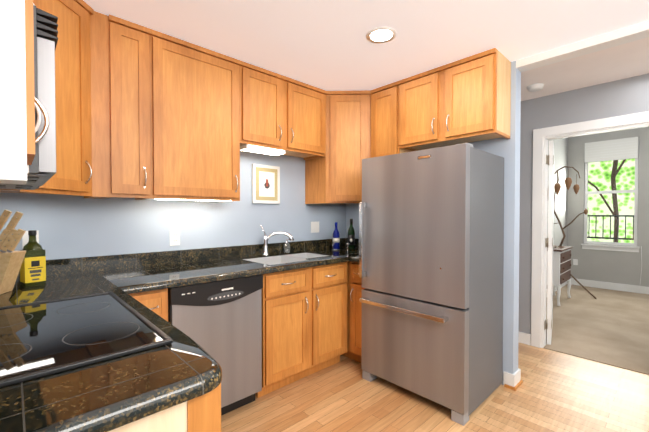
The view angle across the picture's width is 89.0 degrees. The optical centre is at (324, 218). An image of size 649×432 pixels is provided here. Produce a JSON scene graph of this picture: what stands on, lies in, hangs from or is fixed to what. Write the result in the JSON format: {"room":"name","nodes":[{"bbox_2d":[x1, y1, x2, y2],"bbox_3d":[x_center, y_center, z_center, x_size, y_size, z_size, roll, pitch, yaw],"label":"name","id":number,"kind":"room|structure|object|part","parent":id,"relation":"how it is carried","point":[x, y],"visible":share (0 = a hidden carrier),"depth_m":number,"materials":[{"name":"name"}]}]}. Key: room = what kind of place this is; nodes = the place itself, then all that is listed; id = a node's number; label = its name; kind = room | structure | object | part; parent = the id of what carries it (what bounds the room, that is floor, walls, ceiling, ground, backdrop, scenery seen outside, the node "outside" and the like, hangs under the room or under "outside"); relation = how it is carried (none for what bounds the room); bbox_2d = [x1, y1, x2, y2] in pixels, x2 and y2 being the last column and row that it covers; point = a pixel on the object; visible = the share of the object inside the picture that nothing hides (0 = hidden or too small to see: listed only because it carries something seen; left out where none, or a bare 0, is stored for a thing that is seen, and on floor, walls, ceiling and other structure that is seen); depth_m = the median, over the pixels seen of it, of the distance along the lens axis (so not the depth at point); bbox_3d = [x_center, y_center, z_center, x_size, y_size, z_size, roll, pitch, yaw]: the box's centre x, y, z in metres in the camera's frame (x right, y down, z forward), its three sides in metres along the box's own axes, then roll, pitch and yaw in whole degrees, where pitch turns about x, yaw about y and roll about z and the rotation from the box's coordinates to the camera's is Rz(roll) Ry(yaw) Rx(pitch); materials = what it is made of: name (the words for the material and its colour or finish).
{"room":"kitchen","nodes":[
{"label":"kitchen","id":0,"kind":"room"},
{"bbox_2d":[0,150,345,259],"bbox_3d":[-0.571,0.045,3.104,4.230,2.500,0.120,-1,1,-43],"label":"wall","id":1,"kind":"structure","parent":0,"point":[71,226],"depth_m":2.49,"materials":[{"name":"blue paint"}]},
{"bbox_2d":[0,0,47,183],"bbox_3d":[-0.748,-0.614,0.607,0.311,1.097,0.409,-1,1,-43],"label":"upper cabinet","id":2,"kind":"object","parent":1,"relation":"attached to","point":[18,141],"depth_m":0.55,"materials":[{"name":"brown wood"}]},
{"bbox_3d":[-0.649,-0.612,0.490,0.295,1.097,0.105,-1,1,-43],"label":"mounted white side panel","id":3,"kind":"part","parent":2,"relation":"part of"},
{"bbox_2d":[0,5,57,189],"bbox_3d":[-1.066,-0.323,1.014,0.402,0.422,0.764,-1,1,-43],"label":"over-the-range microwave","id":4,"kind":"object","parent":2,"relation":"attached to","point":[41,169],"visible":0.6,"depth_m":0.84,"materials":[{"name":"white plastic"}]},
{"bbox_2d":[22,230,38,248],"bbox_3d":[-1.718,0.129,1.931,0.072,0.116,0.008,-1,1,-43],"label":"electrical outlet plate","id":5,"kind":"object","parent":1,"relation":"attached to","point":[25,238],"visible":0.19,"depth_m":1.92,"materials":[{"name":"white plastic"}]},
{"bbox_2d":[0,0,107,192],"bbox_3d":[-1.546,-0.661,1.666,0.607,1.036,0.607,-1,1,-43],"label":"upper cabinet","id":6,"kind":"object","parent":1,"relation":"attached to","point":[81,126],"depth_m":1.77,"materials":[{"name":"brown wood"}]},
{"bbox_2d":[104,14,167,199],"bbox_3d":[-1.253,-0.668,2.139,0.291,1.036,0.322,-1,1,-43],"label":"upper cabinet","id":7,"kind":"object","parent":1,"relation":"attached to","point":[142,112],"depth_m":2.02,"materials":[{"name":"brown wood"}]},
{"bbox_2d":[170,230,179,245],"bbox_3d":[-1.127,0.145,2.490,0.072,0.116,0.008,-1,1,-43],"label":"electrical outlet plate","id":8,"kind":"object","parent":1,"relation":"attached to","point":[174,237],"visible":1,"depth_m":2.49,"materials":[{"name":"white plastic"}]},
{"bbox_2d":[164,34,251,199],"bbox_3d":[-0.968,-0.673,2.408,0.770,1.036,0.322,-1,1,-43],"label":"upper cabinet","id":9,"kind":"object","parent":1,"relation":"attached to","point":[210,92],"depth_m":2.32,"materials":[{"name":"brown wood"}]},
{"bbox_2d":[155,199,224,200],"bbox_3d":[-0.921,-0.140,2.357,0.520,0.022,0.070,-1,1,-43],"label":"under-cabinet light","id":10,"kind":"object","parent":9,"relation":"attached to","point":[189,200],"visible":0.36,"depth_m":2.36,"materials":[{"name":"white plastic"}]},
{"bbox_2d":[252,164,279,203],"bbox_3d":[-0.534,-0.314,3.030,0.290,0.350,0.026,-1,1,-43],"label":"framed picture","id":11,"kind":"object","parent":1,"relation":"attached to","point":[266,184],"visible":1,"depth_m":3.01,"materials":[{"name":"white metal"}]},
{"bbox_2d":[252,65,319,156],"bbox_3d":[-0.414,-0.903,2.927,0.902,0.591,0.322,-1,1,-43],"label":"upper cabinet","id":12,"kind":"object","parent":1,"relation":"attached to","point":[285,110],"depth_m":2.81,"materials":[{"name":"brown wood"}]},
{"bbox_2d":[240,144,285,155],"bbox_3d":[-0.513,-0.568,2.749,0.380,0.032,0.130,-1,1,-43],"label":"light","id":13,"kind":"object","parent":12,"relation":"attached to","point":[259,149],"visible":0.98,"depth_m":2.70,"materials":[{"name":"white plastic"}]},
{"bbox_2d":[311,221,318,232],"bbox_3d":[-0.097,0.089,3.462,0.116,0.116,0.009,-1,1,-43],"label":"switch plate","id":14,"kind":"object","parent":1,"relation":"attached to","point":[314,227],"visible":1,"depth_m":3.46,"materials":[{"name":"white plastic"}]},
{"bbox_2d":[300,89,375,203],"bbox_3d":[0.229,-0.687,3.296,0.682,1.036,0.675,-1,1,-43],"label":"upper cabinet","id":15,"kind":"object","parent":1,"relation":"attached to","point":[347,118],"depth_m":3.12,"materials":[{"name":"brown wood"}]},
{"bbox_2d":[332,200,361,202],"bbox_3d":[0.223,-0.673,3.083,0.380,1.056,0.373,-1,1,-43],"label":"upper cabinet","id":16,"kind":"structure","parent":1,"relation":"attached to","point":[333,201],"depth_m":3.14,"materials":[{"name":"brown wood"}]},
{"bbox_2d":[83,0,648,100],"bbox_3d":[0.878,-1.206,1.550,4.230,0.050,4.340,-1,1,-43],"label":"ceiling","id":17,"kind":"structure","parent":0,"point":[326,45],"depth_m":2.12,"materials":[{"name":"paint"}]},
{"bbox_2d":[366,27,396,42],"bbox_3d":[0.368,-1.188,2.141,0.196,0.004,0.196,-1,1,-43],"label":"recessed light","id":18,"kind":"object","parent":17,"relation":"in","point":[381,34],"visible":1,"depth_m":2.14,"materials":[{"name":"white plastic"}]},
{"bbox_2d":[527,83,543,91],"bbox_3d":[1.913,-1.185,2.996,0.132,0.036,0.132,-1,1,-43],"label":"smoke detector","id":19,"kind":"object","parent":17,"relation":"attached to","point":[535,87],"visible":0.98,"depth_m":2.96,"materials":[{"name":"white plastic"}]},
{"bbox_2d":[346,61,520,384],"bbox_3d":[0.890,0.043,3.196,0.120,2.500,1.753,-1,1,-43],"label":"wall","id":20,"kind":"structure","parent":0,"point":[508,150],"depth_m":2.55,"materials":[{"name":"blue paint"}]},
{"bbox_2d":[376,79,423,156],"bbox_3d":[0.676,-0.866,3.081,0.322,0.671,0.381,-1,1,-43],"label":"upper cabinet","id":21,"kind":"object","parent":20,"relation":"attached to","point":[390,97],"depth_m":2.95,"materials":[{"name":"brown wood"}]},
{"bbox_2d":[404,48,510,148],"bbox_3d":[1.032,-0.915,2.704,0.322,0.561,0.799,-1,1,-43],"label":"upper cabinet","id":22,"kind":"object","parent":20,"relation":"attached to","point":[468,99],"depth_m":2.51,"materials":[{"name":"brown wood"}]},
{"bbox_2d":[504,368,522,385],"bbox_3d":[0.942,1.237,3.246,0.052,0.109,1.779,-1,1,-43],"label":"baseboard","id":23,"kind":"structure","parent":20,"relation":"attached to","point":[514,381],"depth_m":2.55,"materials":[{"name":"white wood"}]},
{"bbox_2d":[221,342,648,431],"bbox_3d":[0.878,1.344,1.591,4.230,0.050,4.340,-1,1,-43],"label":"floor","id":24,"kind":"structure","parent":0,"point":[555,391],"depth_m":2.31,"materials":[{"name":"brown wood"}]},
{"bbox_2d":[129,288,167,321],"bbox_3d":[-1.178,0.850,1.985,0.290,0.920,0.686,-1,1,-43],"label":"base cabinet","id":25,"kind":"object","parent":24,"relation":"on","point":[156,301],"depth_m":1.84,"materials":[{"name":"brown wood"}]},
{"bbox_2d":[46,255,115,269],"bbox_3d":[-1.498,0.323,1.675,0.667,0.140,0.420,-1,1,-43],"label":"backsplash","id":26,"kind":"structure","parent":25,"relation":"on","point":[51,264],"depth_m":2.07,"materials":[{"name":"black stone"}]},
{"bbox_2d":[108,383,220,431],"bbox_3d":[-0.701,0.869,0.826,0.649,0.920,0.603,-1,1,-43],"label":"base cabinet","id":27,"kind":"object","parent":24,"relation":"on","point":[202,413],"depth_m":0.77,"materials":[{"name":"brown wood"}]},
{"bbox_2d":[0,262,221,431],"bbox_3d":[-0.880,0.333,1.021,0.667,0.140,1.200,-1,1,-43],"label":"countertop","id":28,"kind":"structure","parent":27,"relation":"on","point":[109,395],"depth_m":0.76,"materials":[{"name":"black stone"}]},
{"bbox_2d":[0,210,25,294],"bbox_3d":[-1.540,0.155,1.557,0.239,0.396,0.109,0,1,-15],"label":"knife block","id":29,"kind":"object","parent":28,"relation":"on","point":[11,260],"visible":1,"depth_m":1.55,"materials":[{"name":"brown wood"}]},
{"bbox_2d":[20,230,45,286],"bbox_3d":[-1.549,0.206,1.755,0.086,0.289,0.086,1,1,35],"label":"olive oil bottle","id":30,"kind":"object","parent":28,"relation":"on","point":[33,270],"visible":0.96,"depth_m":1.73,"materials":[{"name":"green glass"}]},
{"bbox_2d":[0,292,172,387],"bbox_3d":[-0.911,0.355,1.074,0.530,0.012,0.810,-1,1,-43],"label":"glass cooktop","id":31,"kind":"object","parent":28,"relation":"in","point":[42,338],"visible":1,"depth_m":1.00,"materials":[{"name":"black glass"}]},
{"bbox_2d":[168,274,262,415],"bbox_3d":[-0.854,0.847,2.310,0.612,0.916,0.603,-1,1,-43],"label":"stainless steel dishwasher","id":32,"kind":"object","parent":24,"relation":"on","point":[220,322],"visible":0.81,"depth_m":2.13,"materials":[{"name":"grey metal"}]},
{"bbox_2d":[296,261,365,364],"bbox_3d":[0.278,0.830,3.250,0.706,0.920,0.848,-1,1,-43],"label":"base cabinet","id":33,"kind":"object","parent":24,"relation":"on","point":[311,320],"depth_m":2.77,"materials":[{"name":"brown wood"}]},
{"bbox_2d":[19,238,358,286],"bbox_3d":[-0.645,0.309,2.509,3.054,0.140,0.642,-1,1,-43],"label":"countertop","id":34,"kind":"structure","parent":33,"relation":"on","point":[178,268],"depth_m":2.45,"materials":[{"name":"black stone"}]},
{"bbox_2d":[261,226,293,255],"bbox_3d":[-0.424,0.191,2.966,0.281,0.267,0.153,-1,1,-43],"label":"chrome faucet","id":35,"kind":"object","parent":34,"relation":"on","point":[265,243],"visible":1,"depth_m":2.92,"materials":[{"name":"silver metal"}]},
{"bbox_2d":[242,253,327,264],"bbox_3d":[-0.287,0.438,2.817,0.707,0.200,0.422,-1,1,-43],"label":"double-bowl sink","id":36,"kind":"object","parent":34,"relation":"in","point":[280,259],"visible":0.1,"depth_m":2.95,"materials":[{"name":"silver metal"}]},
{"bbox_2d":[284,239,289,252],"bbox_3d":[-0.353,0.257,3.096,0.061,0.132,0.060,-1,1,-43],"label":"soap dispenser","id":37,"kind":"object","parent":34,"relation":"on","point":[286,247],"visible":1,"depth_m":3.07,"materials":[{"name":"clear glass"}]},
{"bbox_2d":[332,222,339,249],"bbox_3d":[0.120,0.181,3.415,0.136,0.286,0.090,-1,1,-43],"label":"bottle","id":38,"kind":"object","parent":34,"relation":"on","point":[336,241],"visible":1,"depth_m":3.39,"materials":[{"name":"blue glass"}]},
{"bbox_2d":[348,219,354,248],"bbox_3d":[0.286,0.161,3.530,0.078,0.323,0.077,-1,1,-43],"label":"wine bottle","id":39,"kind":"object","parent":34,"relation":"on","point":[351,236],"visible":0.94,"depth_m":3.50,"materials":[{"name":"green glass"}]},
{"bbox_2d":[348,242,358,262],"bbox_3d":[0.518,0.301,3.026,0.654,0.140,0.203,-1,1,-43],"label":"countertop","id":40,"kind":"structure","parent":33,"relation":"on","point":[353,254],"depth_m":3.04,"materials":[{"name":"black stone"}]},
{"bbox_2d":[359,143,503,425],"bbox_3d":[0.817,0.406,2.584,0.765,1.790,0.840,-1,1,-43],"label":"fridge","id":41,"kind":"object","parent":24,"relation":"on","point":[431,243],"visible":1,"depth_m":2.30,"materials":[{"name":"grey metal"}]},
{"bbox_2d":[547,138,567,245],"bbox_3d":[3.252,-0.136,5.062,3.820,2.800,0.120,-1,1,-43],"label":"wall","id":42,"kind":"structure","parent":0,"point":[560,152],"depth_m":5.87,"materials":[{"name":"paint"}]},
{"bbox_2d":[516,20,648,71],"bbox_3d":[2.339,-1.155,1.643,0.120,0.055,2.467,-1,1,-43],"label":"header beam","id":43,"kind":"structure","parent":0,"point":[632,33],"depth_m":2.21,"materials":[{"name":"white paint"}]},
{"bbox_2d":[519,73,648,333],"bbox_3d":[2.452,-0.104,3.055,0.100,2.800,4.340,-1,1,-43],"label":"wall","id":44,"kind":"structure","parent":0,"point":[627,96],"depth_m":3.23,"materials":[{"name":"grey paint"}]},
{"bbox_2d":[518,332,530,344],"bbox_3d":[1.551,1.226,3.944,0.011,0.109,1.600,-1,1,-43],"label":"baseboard","id":45,"kind":"structure","parent":44,"relation":"attached to","point":[524,338],"depth_m":3.40,"materials":[{"name":"white wood"}]},
{"bbox_2d":[547,140,558,344],"bbox_3d":[2.503,0.242,3.645,0.753,2.064,0.186,-1,1,-43],"label":"door leaf","id":46,"kind":"structure","parent":44,"relation":"in","point":[551,240],"depth_m":3.34,"materials":[{"name":"white wood"}]},
{"bbox_2d":[531,111,648,347],"bbox_3d":[2.479,0.203,3.030,0.136,2.184,0.970,-1,1,-43],"label":"door frame","id":47,"kind":"structure","parent":44,"relation":"attached to","point":[542,137],"depth_m":3.29,"materials":[{"name":"white wood"}]},
{"bbox_2d":[543,284,648,374],"bbox_3d":[4.253,1.304,3.954,3.917,0.056,3.140,-1,1,-43],"label":"floor","id":48,"kind":"structure","parent":0,"point":[609,327],"depth_m":3.87,"materials":[{"name":"beige carpet"}]},
{"bbox_2d":[547,245,572,305],"bbox_3d":[3.535,0.844,5.032,0.770,0.810,0.286,-1,1,-43],"label":"dresser","id":49,"kind":"object","parent":48,"relation":"on","point":[561,266],"visible":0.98,"depth_m":4.77,"materials":[{"name":"white wood"}]},
{"bbox_2d":[554,166,587,247],"bbox_3d":[3.653,-0.177,4.986,0.100,1.233,0.522,-1,1,-43],"label":"decor","id":50,"kind":"object","parent":49,"relation":"on","point":[568,183],"visible":0.75,"depth_m":5.00,"materials":[{"name":"brown"}]},
{"bbox_2d":[571,274,596,298],"bbox_3d":[4.188,1.023,5.466,0.033,0.452,0.685,0,1,-7],"label":"stick","id":51,"kind":"object","parent":48,"relation":"on","point":[576,280],"visible":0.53,"depth_m":5.36,"materials":[{"name":"brown wood"}]},
{"bbox_2d":[567,126,648,286],"bbox_3d":[5.674,-0.138,5.191,0.120,2.800,3.020,-1,1,-43],"label":"wall","id":52,"kind":"structure","parent":0,"point":[621,267],"depth_m":5.83,"materials":[{"name":"paint"}]},
{"bbox_2d":[573,259,577,264],"bbox_3d":[4.684,0.811,6.162,0.005,0.110,0.070,-1,1,-43],"label":"outlet","id":53,"kind":"object","parent":52,"relation":"attached to","point":[575,261],"visible":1,"depth_m":6.16,"materials":[{"name":"white plastic"}]},
{"bbox_2d":[571,278,648,293],"bbox_3d":[5.625,1.194,5.165,0.011,0.123,3.017,-1,1,-43],"label":"baseboard","id":54,"kind":"structure","parent":52,"relation":"attached to","point":[589,283],"depth_m":5.78,"materials":[{"name":"white wood"}]},
{"bbox_2d":[581,144,639,251],"bbox_3d":[5.027,-0.407,5.814,0.110,1.937,0.780,-1,1,-43],"label":"window","id":55,"kind":"structure","parent":52,"relation":"in","point":[611,218],"depth_m":5.81,"materials":[{"name":"clear glass"}]},
{"bbox_2d":[585,137,638,207],"bbox_3d":[5.008,-0.560,5.793,0.050,1.625,0.710,-1,1,-43],"label":"window shade","id":56,"kind":"object","parent":55,"relation":"attached to","point":[615,149],"visible":0.98,"depth_m":5.74,"materials":[{"name":"white fabric"}]}
]}

